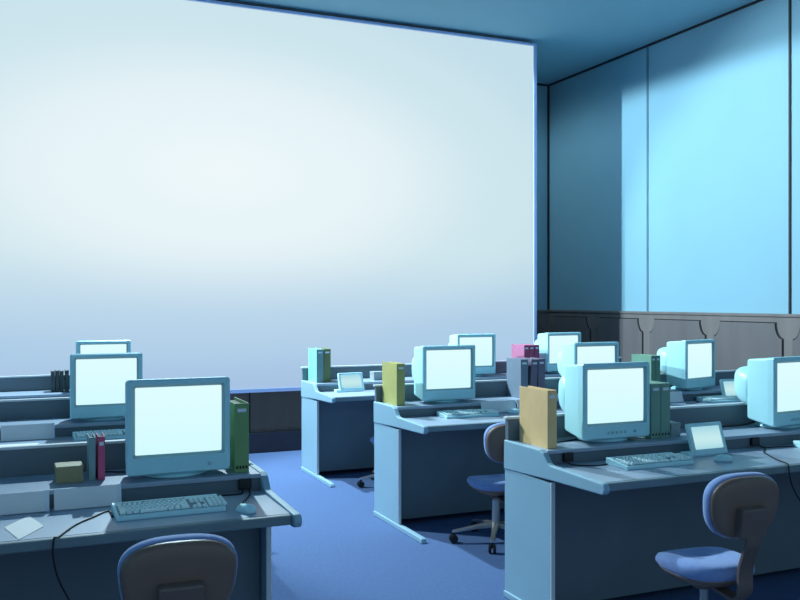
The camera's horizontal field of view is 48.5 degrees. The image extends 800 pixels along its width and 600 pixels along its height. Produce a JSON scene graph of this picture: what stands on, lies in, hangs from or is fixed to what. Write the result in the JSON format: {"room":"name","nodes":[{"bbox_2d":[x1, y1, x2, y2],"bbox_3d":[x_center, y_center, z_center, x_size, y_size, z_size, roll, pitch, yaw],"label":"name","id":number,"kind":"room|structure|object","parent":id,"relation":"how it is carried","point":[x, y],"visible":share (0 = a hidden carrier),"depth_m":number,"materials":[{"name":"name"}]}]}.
{"room":"computer lab","nodes":[
{"label":"computer lab","id":0,"kind":"room"},
{"bbox_2d":[215,0,531,432],"bbox_3d":[-2.192,-0.800,8.472,7.945,4.200,0.188,0,0,-23],"label":"wall","id":1,"kind":"structure","parent":0,"point":[282,410],"depth_m":8.80,"materials":[{"name":"grey paint"}]},
{"bbox_2d":[0,0,536,393],"bbox_3d":[-2.128,-0.980,8.360,7.935,3.760,0.065,0,0,-23],"label":"projection screen","id":2,"kind":"object","parent":1,"relation":"attached to","point":[235,191],"visible":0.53,"depth_m":8.64,"materials":[{"name":"white fabric"}]},
{"bbox_2d":[249,430,301,453],"bbox_3d":[-2.188,1.400,8.462,7.945,0.200,0.210,0,0,-23],"label":"baseboard","id":3,"kind":"structure","parent":1,"relation":"attached to","point":[290,440],"depth_m":8.76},
{"bbox_2d":[226,0,755,84],"bbox_3d":[-0.528,-2.975,4.620,10.900,0.150,11.900,0,0,-23],"label":"ceiling","id":4,"kind":"structure","parent":0,"point":[571,37],"depth_m":9.15,"materials":[{"name":"paint"}]},
{"bbox_2d":[249,450,799,599],"bbox_3d":[-0.528,1.550,4.620,10.900,0.100,11.900,0,0,-23],"label":"floor","id":5,"kind":"structure","parent":0,"point":[340,550],"depth_m":5.28,"materials":[{"name":"blue carpet"}]},
{"bbox_2d":[0,374,69,399],"bbox_3d":[-3.195,1.045,6.377,2.706,0.910,0.842,0,0,-23],"label":"computer desk","id":6,"kind":"object","parent":5,"relation":"on","point":[25,386],"visible":0.02,"depth_m":6.88,"materials":[{"name":"laminate"}]},
{"bbox_2d":[0,389,69,398],"bbox_3d":[-3.284,0.719,6.582,2.640,0.018,0.330,0,0,-23],"label":"shelf","id":7,"kind":"object","parent":6,"relation":"attached to","point":[4,393],"depth_m":6.74,"materials":[{"name":"laminate"}]},
{"bbox_2d":[51,371,54,391],"bbox_3d":[-2.693,0.629,6.885,0.026,0.162,0.123,0,0,-23],"label":"book","id":8,"kind":"object","parent":6,"relation":"on","point":[52,372],"visible":1,"depth_m":6.83,"materials":[{"name":"black paper"}]},
{"bbox_2d":[55,370,58,391],"bbox_3d":[-2.664,0.627,6.898,0.026,0.165,0.123,0,0,-23],"label":"book","id":9,"kind":"object","parent":6,"relation":"on","point":[56,372],"visible":1,"depth_m":6.84,"materials":[{"name":"black paper"}]},
{"bbox_2d":[59,370,63,391],"bbox_3d":[-2.634,0.629,6.911,0.026,0.162,0.123,0,0,-23],"label":"book","id":10,"kind":"object","parent":6,"relation":"on","point":[61,373],"visible":1,"depth_m":6.86,"materials":[{"name":"black paper"}]},
{"bbox_2d":[65,370,68,391],"bbox_3d":[-2.599,0.627,6.926,0.026,0.165,0.123,0,0,-23],"label":"book","id":11,"kind":"object","parent":6,"relation":"on","point":[66,371],"visible":1,"depth_m":6.87,"materials":[{"name":"black paper"}]},
{"bbox_2d":[76,340,130,353],"bbox_3d":[-2.359,0.511,7.026,0.405,0.397,0.350,0,0,-23],"label":"monitor","id":12,"kind":"object","parent":6,"relation":"on","point":[98,346],"visible":0.19,"depth_m":6.87,"materials":[{"name":"plastic"}]},
{"bbox_2d":[0,397,124,444],"bbox_3d":[-2.488,1.045,4.743,2.706,0.910,0.842,0,0,-23],"label":"computer desk","id":13,"kind":"object","parent":5,"relation":"on","point":[56,410],"visible":0.02,"depth_m":5.23,"materials":[{"name":"laminate"}]},
{"bbox_2d":[0,443,37,446],"bbox_3d":[-2.056,0.779,4.695,0.275,0.002,0.210,0,0,-23],"label":"paper sheet","id":14,"kind":"object","parent":13,"relation":"on","point":[27,443],"visible":0.33,"depth_m":4.78,"materials":[{"name":"white paper"}]},
{"bbox_2d":[1,423,54,441],"bbox_3d":[-2.073,0.736,4.949,0.276,0.087,0.039,0,0,-23],"label":"notebook","id":15,"kind":"object","parent":13,"relation":"on","point":[44,430],"visible":1,"depth_m":4.95,"materials":[{"name":"white paper"}]},
{"bbox_2d":[0,417,124,430],"bbox_3d":[-2.577,0.719,4.948,2.640,0.018,0.330,0,0,-23],"label":"shelf","id":16,"kind":"object","parent":13,"relation":"attached to","point":[61,423],"depth_m":5.15,"materials":[{"name":"laminate"}]},
{"bbox_2d":[72,429,124,441],"bbox_3d":[-1.643,0.761,5.042,0.398,0.038,0.165,0,0,-24],"label":"keyboard","id":17,"kind":"object","parent":13,"relation":"on","point":[109,434],"visible":0.66,"depth_m":4.99,"materials":[{"name":"plastic"}]},
{"bbox_2d":[70,352,142,420],"bbox_3d":[-1.784,0.511,5.357,0.405,0.397,0.350,0,0,-23],"label":"monitor","id":18,"kind":"object","parent":13,"relation":"on","point":[97,380],"visible":0.87,"depth_m":5.20,"materials":[{"name":"plastic"}]},
{"bbox_2d":[0,439,301,599],"bbox_3d":[-1.758,1.045,3.054,2.706,0.910,0.842,0,0,-23],"label":"computer desk","id":19,"kind":"object","parent":5,"relation":"on","point":[87,556],"visible":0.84,"depth_m":3.39,"materials":[{"name":"metal"}]},
{"bbox_2d":[4,516,43,539],"bbox_3d":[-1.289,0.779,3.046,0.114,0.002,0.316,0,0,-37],"label":"card","id":20,"kind":"object","parent":19,"relation":"on","point":[21,528],"visible":1,"depth_m":3.04,"materials":[{"name":"white paper"}]},
{"bbox_2d":[0,490,48,515],"bbox_3d":[-1.411,0.742,3.233,0.249,0.076,0.034,0,0,-23],"label":"drawer","id":21,"kind":"object","parent":19,"relation":"on","point":[34,501],"visible":1,"depth_m":3.25,"materials":[{"name":"grey laminate"}]},
{"bbox_2d":[54,461,82,483],"bbox_3d":[-1.300,0.677,3.486,0.101,0.066,0.103,0,0,-24],"label":"box","id":22,"kind":"object","parent":19,"relation":"on","point":[65,472],"visible":1,"depth_m":3.44,"materials":[{"name":"green cardboard"}]},
{"bbox_2d":[52,510,112,599],"bbox_3d":[-1.086,0.881,3.076,0.075,0.222,0.387,0,0,11],"label":"cable","id":23,"kind":"object","parent":19,"relation":"on","point":[109,511],"visible":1,"depth_m":2.90,"materials":[{"name":"black rubber"}]},
{"bbox_2d":[54,484,121,510],"bbox_3d":[-1.172,0.741,3.336,0.239,0.078,0.035,0,0,-23],"label":"drawer","id":24,"kind":"object","parent":19,"relation":"on","point":[104,495],"visible":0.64,"depth_m":3.33,"materials":[{"name":"grey metal"}]},
{"bbox_2d":[87,433,94,480],"bbox_3d":[-1.233,0.625,3.545,0.024,0.170,0.123,0,0,-23],"label":"book","id":25,"kind":"object","parent":19,"relation":"on","point":[90,440],"visible":1,"depth_m":3.49,"materials":[{"name":"teal paper"}]},
{"bbox_2d":[95,432,104,479],"bbox_3d":[-1.202,0.624,3.558,0.027,0.172,0.124,0,0,-23],"label":"book","id":26,"kind":"object","parent":19,"relation":"on","point":[99,440],"visible":1,"depth_m":3.51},
{"bbox_2d":[105,471,125,472],"bbox_3d":[-1.159,0.705,3.649,0.180,0.009,0.015,0,0,-4],"label":"cable","id":27,"kind":"object","parent":19,"relation":"on","point":[105,471],"visible":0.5,"depth_m":3.65,"materials":[{"name":"black rubber"}]},
{"bbox_2d":[0,466,260,494],"bbox_3d":[-1.847,0.719,3.260,2.640,0.018,0.330,0,0,-23],"label":"shelf","id":28,"kind":"object","parent":19,"relation":"attached to","point":[44,479],"depth_m":3.52,"materials":[{"name":"laminate"}]},
{"bbox_2d":[111,494,227,521],"bbox_3d":[-0.849,0.761,3.278,0.398,0.038,0.165,0,0,-24],"label":"keyboard","id":29,"kind":"object","parent":19,"relation":"on","point":[197,504],"visible":1,"depth_m":3.24,"materials":[{"name":"plastic"}]},
{"bbox_2d":[125,377,229,477],"bbox_3d":[-0.943,0.511,3.685,0.405,0.397,0.357,0,0,-23],"label":"monitor","id":30,"kind":"object","parent":19,"relation":"on","point":[175,427],"visible":1,"depth_m":3.54,"materials":[{"name":"plastic"}]},
{"bbox_2d":[217,490,242,495],"bbox_3d":[-0.706,0.773,3.516,0.206,0.015,0.038,0,0,-45],"label":"cable","id":31,"kind":"object","parent":19,"relation":"on","point":[242,490],"visible":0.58,"depth_m":3.54,"materials":[{"name":"black rubber"}]},
{"bbox_2d":[229,397,248,472],"bbox_3d":[-0.702,0.568,3.772,0.060,0.285,0.260,0,0,-23],"label":"binder","id":32,"kind":"object","parent":19,"relation":"on","point":[239,409],"visible":0.84,"depth_m":3.66,"materials":[{"name":"green plastic"}]},
{"bbox_2d":[238,478,251,489],"bbox_3d":[-0.630,0.747,3.606,0.052,0.043,0.022,0,0,-23],"label":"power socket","id":33,"kind":"object","parent":19,"relation":"attached to","point":[243,483],"depth_m":3.60,"materials":[{"name":"black plastic"}]},
{"bbox_2d":[236,503,255,513],"bbox_3d":[-0.567,0.764,3.269,0.090,0.032,0.052,0,0,42],"label":"computer mouse","id":34,"kind":"object","parent":19,"relation":"on","point":[245,508],"visible":1,"depth_m":3.24,"materials":[{"name":"plastic"}]},
{"bbox_2d":[117,533,237,599],"bbox_3d":[-0.702,1.078,2.681,0.566,0.844,0.581,0,0,-20],"label":"office chair","id":35,"kind":"object","parent":5,"relation":"on","point":[194,566],"visible":1,"depth_m":2.44,"materials":[{"name":"blue fabric"}]},
{"bbox_2d":[357,437,373,487],"bbox_3d":[-0.070,1.117,7.186,0.566,0.766,0.581,0,0,-28],"label":"office chair","id":36,"kind":"object","parent":5,"relation":"on","point":[360,483],"visible":0.13,"depth_m":7.11,"materials":[{"name":"blue fabric"}]},
{"bbox_2d":[301,357,621,487],"bbox_3d":[0.871,1.045,8.136,3.446,0.910,0.842,0,0,-23],"label":"computer desk","id":37,"kind":"object","parent":5,"relation":"on","point":[338,428],"visible":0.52,"depth_m":7.65,"materials":[{"name":"laminate"}]},
{"bbox_2d":[308,348,322,382],"bbox_3d":[-0.732,0.566,7.725,0.062,0.288,0.240,0,0,-23],"label":"binder","id":38,"kind":"object","parent":37,"relation":"on","point":[315,356],"visible":1,"depth_m":7.63,"materials":[{"name":"teal plastic"}]},
{"bbox_2d":[320,348,330,382],"bbox_3d":[-0.671,0.566,7.751,0.060,0.288,0.240,0,0,-23],"label":"binder","id":39,"kind":"object","parent":37,"relation":"on","point":[326,352],"visible":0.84,"depth_m":7.65,"materials":[{"name":"green plastic"}]},
{"bbox_2d":[334,372,364,392],"bbox_3d":[-0.431,0.701,7.562,0.258,0.159,0.068,0,0,-27],"label":"display","id":40,"kind":"object","parent":37,"relation":"on","point":[347,382],"visible":1,"depth_m":7.56,"materials":[{"name":"plastic"}]},
{"bbox_2d":[370,371,381,379],"bbox_3d":[-0.204,0.672,7.899,0.103,0.075,0.103,0,0,-23],"label":"box","id":41,"kind":"object","parent":37,"relation":"on","point":[374,375],"visible":0.79,"depth_m":7.85,"materials":[{"name":"white cardboard"}]},
{"bbox_2d":[309,373,560,385],"bbox_3d":[0.781,0.719,8.341,3.380,0.018,0.330,0,0,-23],"label":"shelf","id":42,"kind":"object","parent":37,"relation":"attached to","point":[408,376],"depth_m":8.03,"materials":[{"name":"laminate"}]},
{"bbox_2d":[448,334,495,376],"bbox_3d":[0.639,0.511,8.356,0.405,0.397,0.350,0,0,-23],"label":"monitor","id":43,"kind":"object","parent":37,"relation":"on","point":[485,344],"visible":0.48,"depth_m":8.23,"materials":[{"name":"plastic"}]},
{"bbox_2d":[511,344,528,357],"bbox_3d":[1.153,0.569,8.519,0.053,0.282,0.240,0,0,-23],"label":"binder","id":44,"kind":"object","parent":37,"relation":"on","point":[517,350],"visible":0.48,"depth_m":8.48,"materials":[{"name":"pink plastic"}]},
{"bbox_2d":[522,344,533,357],"bbox_3d":[1.205,0.569,8.541,0.053,0.282,0.240,0,0,-23],"label":"binder","id":45,"kind":"object","parent":37,"relation":"on","point":[531,347],"visible":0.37,"depth_m":8.43,"materials":[{"name":"purple plastic"}]},
{"bbox_2d":[528,344,538,357],"bbox_3d":[1.258,0.569,8.564,0.053,0.282,0.240,0,0,-23],"label":"binder","id":46,"kind":"object","parent":37,"relation":"on","point":[536,347],"visible":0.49,"depth_m":8.45,"materials":[{"name":"purple plastic"}]},
{"bbox_2d":[534,332,580,372],"bbox_3d":[1.513,0.511,8.734,0.405,0.397,0.350,0,0,-26],"label":"monitor","id":47,"kind":"object","parent":37,"relation":"on","point":[550,344],"visible":0.58,"depth_m":8.55,"materials":[{"name":"plastic"}]},
{"bbox_2d":[449,422,504,553],"bbox_3d":[0.586,1.115,5.521,0.566,0.771,0.581,0,0,-17],"label":"office chair","id":48,"kind":"object","parent":5,"relation":"on","point":[493,486],"visible":0.59,"depth_m":5.37,"materials":[{"name":"blue fabric"}]},
{"bbox_2d":[467,474,504,491],"bbox_3d":[0.596,1.125,5.521,0.336,0.064,0.370,0,0,-17],"label":"seat cushion","id":49,"kind":"object","parent":48,"relation":"on","point":[495,482],"depth_m":5.39,"materials":[{"name":"blue fabric"}]},
{"bbox_2d":[484,422,504,462],"bbox_3d":[0.655,0.855,5.332,0.327,0.251,0.084,0,0,-17],"label":"chair backrest","id":50,"kind":"object","parent":48,"relation":"on","point":[494,435],"depth_m":5.26,"materials":[{"name":"grey plastic"}]},
{"bbox_2d":[373,370,737,543],"bbox_3d":[1.568,1.045,6.498,3.466,0.910,0.842,0,0,-23],"label":"computer desk","id":51,"kind":"object","parent":5,"relation":"on","point":[424,460],"visible":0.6,"depth_m":6.03,"materials":[{"name":"laminate"}]},
{"bbox_2d":[382,361,404,405],"bbox_3d":[-0.045,0.569,6.077,0.060,0.282,0.260,0,0,-23],"label":"binder","id":52,"kind":"object","parent":51,"relation":"on","point":[393,373],"visible":1,"depth_m":6.00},
{"bbox_2d":[412,345,474,402],"bbox_3d":[0.273,0.511,6.269,0.405,0.397,0.350,0,0,-23],"label":"monitor","id":53,"kind":"object","parent":51,"relation":"on","point":[441,373],"visible":1,"depth_m":6.12,"materials":[{"name":"plastic"}]},
{"bbox_2d":[437,409,498,418],"bbox_3d":[0.460,0.761,5.974,0.398,0.038,0.165,0,0,-21],"label":"keyboard","id":54,"kind":"object","parent":51,"relation":"on","point":[466,413],"visible":1,"depth_m":5.93,"materials":[{"name":"plastic"}]},
{"bbox_2d":[480,400,515,412],"bbox_3d":[0.682,0.739,6.142,0.271,0.082,0.037,0,0,-23],"label":"notebook","id":55,"kind":"object","parent":51,"relation":"on","point":[500,406],"visible":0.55,"depth_m":6.14,"materials":[{"name":"white paper"}]},
{"bbox_2d":[508,409,519,413],"bbox_3d":[0.786,0.764,6.115,0.090,0.032,0.052,0,0,7],"label":"computer mouse","id":56,"kind":"object","parent":51,"relation":"on","point":[511,411],"visible":0.95,"depth_m":6.09,"materials":[{"name":"plastic"}]},
{"bbox_2d":[507,358,527,397],"bbox_3d":[0.857,0.569,6.492,0.060,0.282,0.204,0,0,-23],"label":"binder","id":57,"kind":"object","parent":51,"relation":"on","point":[517,368],"visible":0.73,"depth_m":6.44,"materials":[{"name":"plastic"}]},
{"bbox_2d":[521,358,537,386],"bbox_3d":[0.931,0.571,6.524,0.072,0.285,0.204,0,0,-23],"label":"binder","id":58,"kind":"object","parent":51,"relation":"on","point":[532,363],"visible":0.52,"depth_m":6.43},
{"bbox_2d":[524,357,544,387],"bbox_3d":[0.991,0.569,6.550,0.056,0.282,0.204,0,0,-23],"label":"binder","id":59,"kind":"object","parent":51,"relation":"on","point":[541,362],"visible":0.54,"depth_m":6.46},
{"bbox_2d":[381,385,721,409],"bbox_3d":[1.479,0.719,6.704,3.400,0.018,0.330,0,0,-23],"label":"shelf","id":60,"kind":"object","parent":51,"relation":"attached to","point":[411,402],"depth_m":6.27,"materials":[{"name":"laminate"}]},
{"bbox_2d":[557,342,618,375],"bbox_3d":[1.391,0.511,6.742,0.405,0.397,0.350,0,0,-24],"label":"monitor","id":61,"kind":"object","parent":51,"relation":"on","point":[579,352],"visible":0.49,"depth_m":6.60,"materials":[{"name":"plastic"}]},
{"bbox_2d":[632,354,655,380],"bbox_3d":[1.900,0.569,6.930,0.042,0.282,0.240,0,0,-23],"label":"binder","id":62,"kind":"object","parent":51,"relation":"on","point":[651,359],"visible":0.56,"depth_m":6.83,"materials":[{"name":"green plastic"}]},
{"bbox_2d":[642,354,659,381],"bbox_3d":[1.941,0.569,6.948,0.042,0.282,0.240,0,0,-23],"label":"binder","id":63,"kind":"object","parent":51,"relation":"on","point":[657,356],"visible":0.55,"depth_m":6.84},
{"bbox_2d":[670,391,683,402],"bbox_3d":[2.073,0.739,6.744,0.181,0.082,0.037,0,0,-23],"label":"notebook","id":64,"kind":"object","parent":51,"relation":"on","point":[675,397],"visible":0.79,"depth_m":6.75,"materials":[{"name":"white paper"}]},
{"bbox_2d":[657,339,714,390],"bbox_3d":[2.258,0.511,7.115,0.405,0.397,0.350,0,0,-38],"label":"monitor","id":65,"kind":"object","parent":51,"relation":"on","point":[687,364],"visible":0.98,"depth_m":6.97,"materials":[{"name":"plastic"}]},
{"bbox_2d":[696,395,741,402],"bbox_3d":[2.507,0.761,6.859,0.398,0.038,0.165,0,0,-20],"label":"keyboard","id":66,"kind":"object","parent":51,"relation":"on","point":[721,398],"visible":0.75,"depth_m":6.80,"materials":[{"name":"plastic"}]},
{"bbox_2d":[719,379,735,395],"bbox_3d":[2.609,0.701,6.963,0.258,0.159,0.068,0,0,-15],"label":"display","id":67,"kind":"object","parent":51,"relation":"on","point":[727,385],"visible":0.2,"depth_m":6.95,"materials":[{"name":"plastic"}]},
{"bbox_2d":[503,402,799,599],"bbox_3d":[2.289,1.045,4.805,3.488,0.910,0.842,0,0,-23],"label":"computer desk","id":68,"kind":"object","parent":5,"relation":"on","point":[572,532],"visible":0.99,"depth_m":4.37,"materials":[{"name":"laminate"}]},
{"bbox_2d":[520,386,556,448],"bbox_3d":[0.676,0.571,4.357,0.052,0.278,0.260,0,0,-23],"label":"binder","id":69,"kind":"object","parent":68,"relation":"on","point":[538,406],"visible":1,"depth_m":4.30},
{"bbox_2d":[562,452,573,461],"bbox_3d":[0.799,0.747,4.224,0.052,0.043,0.022,0,0,-23],"label":"power socket","id":70,"kind":"object","parent":68,"relation":"attached to","point":[566,456],"depth_m":4.21,"materials":[{"name":"black plastic"}]},
{"bbox_2d":[567,462,607,465],"bbox_3d":[0.900,0.773,4.187,0.223,0.015,0.050,0,0,-3],"label":"cable","id":71,"kind":"object","parent":68,"relation":"on","point":[567,462],"visible":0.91,"depth_m":4.18,"materials":[{"name":"black rubber"}]},
{"bbox_2d":[558,362,649,442],"bbox_3d":[1.014,0.511,4.570,0.405,0.397,0.357,0,0,-23],"label":"monitor","id":72,"kind":"object","parent":68,"relation":"on","point":[600,402],"visible":1,"depth_m":4.42,"materials":[{"name":"plastic"}]},
{"bbox_2d":[606,452,693,469],"bbox_3d":[1.192,0.761,4.220,0.398,0.038,0.165,0,0,-23],"label":"keyboard","id":73,"kind":"object","parent":68,"relation":"on","point":[654,460],"visible":1,"depth_m":4.18,"materials":[{"name":"plastic"}]},
{"bbox_2d":[640,382,659,438],"bbox_3d":[1.265,0.569,4.642,0.059,0.282,0.224,0,0,-23],"label":"binder","id":74,"kind":"object","parent":68,"relation":"on","point":[654,433],"visible":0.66,"depth_m":4.54,"materials":[{"name":"green plastic"}]},
{"bbox_2d":[515,423,799,453],"bbox_3d":[2.200,0.719,5.011,3.422,0.018,0.330,0,0,-23],"label":"shelf","id":75,"kind":"object","parent":68,"relation":"attached to","point":[751,433],"depth_m":4.50,"materials":[{"name":"laminate"}]},
{"bbox_2d":[650,381,669,437],"bbox_3d":[1.322,0.569,4.667,0.059,0.282,0.224,0,0,-23],"label":"binder","id":76,"kind":"object","parent":68,"relation":"on","point":[664,387],"visible":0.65,"depth_m":4.56,"materials":[{"name":"green plastic"}]},
{"bbox_2d":[670,421,680,436],"bbox_3d":[1.413,0.674,4.649,0.065,0.072,0.093,0,0,-23],"label":"box","id":77,"kind":"object","parent":68,"relation":"on","point":[674,426],"visible":0.47,"depth_m":4.61,"materials":[{"name":"grey cardboard"}]},
{"bbox_2d":[681,421,727,456],"bbox_3d":[1.533,0.701,4.474,0.258,0.159,0.068,0,0,-25],"label":"display","id":78,"kind":"object","parent":68,"relation":"on","point":[704,439],"visible":0.87,"depth_m":4.47,"materials":[{"name":"plastic"}]},
{"bbox_2d":[713,454,732,461],"bbox_3d":[1.564,0.764,4.300,0.090,0.032,0.052,0,0,12],"label":"computer mouse","id":79,"kind":"object","parent":68,"relation":"on","point":[719,458],"visible":1,"depth_m":4.28,"materials":[{"name":"plastic"}]},
{"bbox_2d":[722,420,754,426],"bbox_3d":[1.861,0.676,4.958,0.317,0.067,0.048,0,0,-21],"label":"cable","id":80,"kind":"object","parent":68,"relation":"on","point":[753,421],"visible":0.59,"depth_m":4.98,"materials":[{"name":"black rubber"}]},
{"bbox_2d":[750,437,759,445],"bbox_3d":[1.873,0.747,4.689,0.052,0.043,0.022,0,0,-23],"label":"power socket","id":81,"kind":"object","parent":68,"relation":"attached to","point":[754,441],"depth_m":4.68,"materials":[{"name":"black plastic"}]},
{"bbox_2d":[734,356,799,428],"bbox_3d":[2.110,0.511,5.044,0.405,0.397,0.357,0,0,-30],"label":"monitor","id":82,"kind":"object","parent":68,"relation":"on","point":[769,388],"visible":1,"depth_m":4.88,"materials":[{"name":"plastic"}]},
{"bbox_2d":[760,445,793,447],"bbox_3d":[1.998,0.773,4.693,0.209,0.015,0.020,0,0,-10],"label":"cable","id":83,"kind":"object","parent":68,"relation":"on","point":[760,445],"visible":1,"depth_m":4.70,"materials":[{"name":"black rubber"}]},
{"bbox_2d":[758,445,799,500],"bbox_3d":[1.892,0.882,4.419,0.105,0.234,0.522,0,0,4],"label":"cable","id":84,"kind":"object","parent":68,"relation":"hanging from","point":[758,445],"visible":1,"depth_m":4.19,"materials":[{"name":"black rubber"}]},
{"bbox_2d":[793,440,799,447],"bbox_3d":[2.303,0.761,4.723,0.398,0.038,0.165,0,0,-23],"label":"keyboard","id":85,"kind":"object","parent":68,"relation":"on","point":[796,443],"visible":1,"depth_m":4.70,"materials":[{"name":"plastic"}]},
{"bbox_2d":[655,472,778,599],"bbox_3d":[1.213,1.078,3.575,0.566,0.844,0.581,0,0,-21],"label":"office chair","id":86,"kind":"object","parent":5,"relation":"on","point":[741,506],"visible":1,"depth_m":3.35,"materials":[{"name":"blue fabric"}]},
{"bbox_2d":[655,547,754,581],"bbox_3d":[1.224,1.052,3.575,0.336,0.064,0.370,0,0,-21],"label":"seat cushion","id":87,"kind":"object","parent":86,"relation":"on","point":[695,564],"depth_m":3.48,"materials":[{"name":"blue fabric"}]},
{"bbox_2d":[703,472,771,537],"bbox_3d":[1.296,0.782,3.391,0.327,0.251,0.084,0,0,-21],"label":"backrest","id":88,"kind":"object","parent":86,"relation":"on","point":[722,503],"depth_m":3.32,"materials":[{"name":"grey plastic"}]},
{"bbox_2d":[537,85,546,309],"bbox_3d":[-2.852,-0.700,9.989,10.500,4.400,0.200,0,0,-23],"label":"wall","id":89,"kind":"structure","parent":0,"point":[541,90],"depth_m":11.94,"materials":[{"name":"paint"}]},
{"bbox_2d":[537,310,547,338],"bbox_3d":[-2.814,0.815,9.877,10.480,1.370,0.036,0,0,-23],"label":"trim","id":90,"kind":"structure","parent":89,"relation":"attached to","point":[542,315],"depth_m":11.91,"materials":[{"name":"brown wood"}]},
{"bbox_2d":[550,0,799,313],"bbox_3d":[4.382,-0.700,6.745,0.200,4.400,11.900,0,0,-23],"label":"wall","id":91,"kind":"structure","parent":0,"point":[718,88],"depth_m":9.61,"materials":[{"name":"blue paint"}]},
{"bbox_2d":[547,86,549,309],"bbox_3d":[2.001,-1.375,11.968,0.022,3.010,0.022,0,0,-23],"label":"trim","id":92,"kind":"structure","parent":91,"relation":"attached to","point":[548,87],"depth_m":11.96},
{"bbox_2d":[646,47,648,310],"bbox_3d":[2.814,-1.375,10.100,0.012,3.010,0.023,0,0,-23],"label":"trim","id":93,"kind":"structure","parent":91,"relation":"attached to","point":[647,48],"depth_m":10.09,"materials":[{"name":"paint"}]},
{"bbox_2d":[548,0,763,85],"bbox_3d":[4.320,-2.890,6.609,0.020,0.020,11.700,0,0,-23],"label":"trim","id":94,"kind":"structure","parent":91,"relation":"attached to","point":[756,1],"depth_m":9.82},
{"bbox_2d":[548,310,799,372],"bbox_3d":[4.313,0.815,6.606,0.036,1.370,11.700,0,0,-23],"label":"wainscoting","id":95,"kind":"structure","parent":91,"relation":"attached to","point":[739,338],"depth_m":9.40,"materials":[{"name":"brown wood"}]},
{"bbox_2d":[788,0,790,313],"bbox_3d":[3.619,-1.375,8.241,0.012,3.010,0.023,0,0,-23],"label":"trim","id":96,"kind":"structure","parent":91,"relation":"attached to","point":[789,1],"depth_m":8.24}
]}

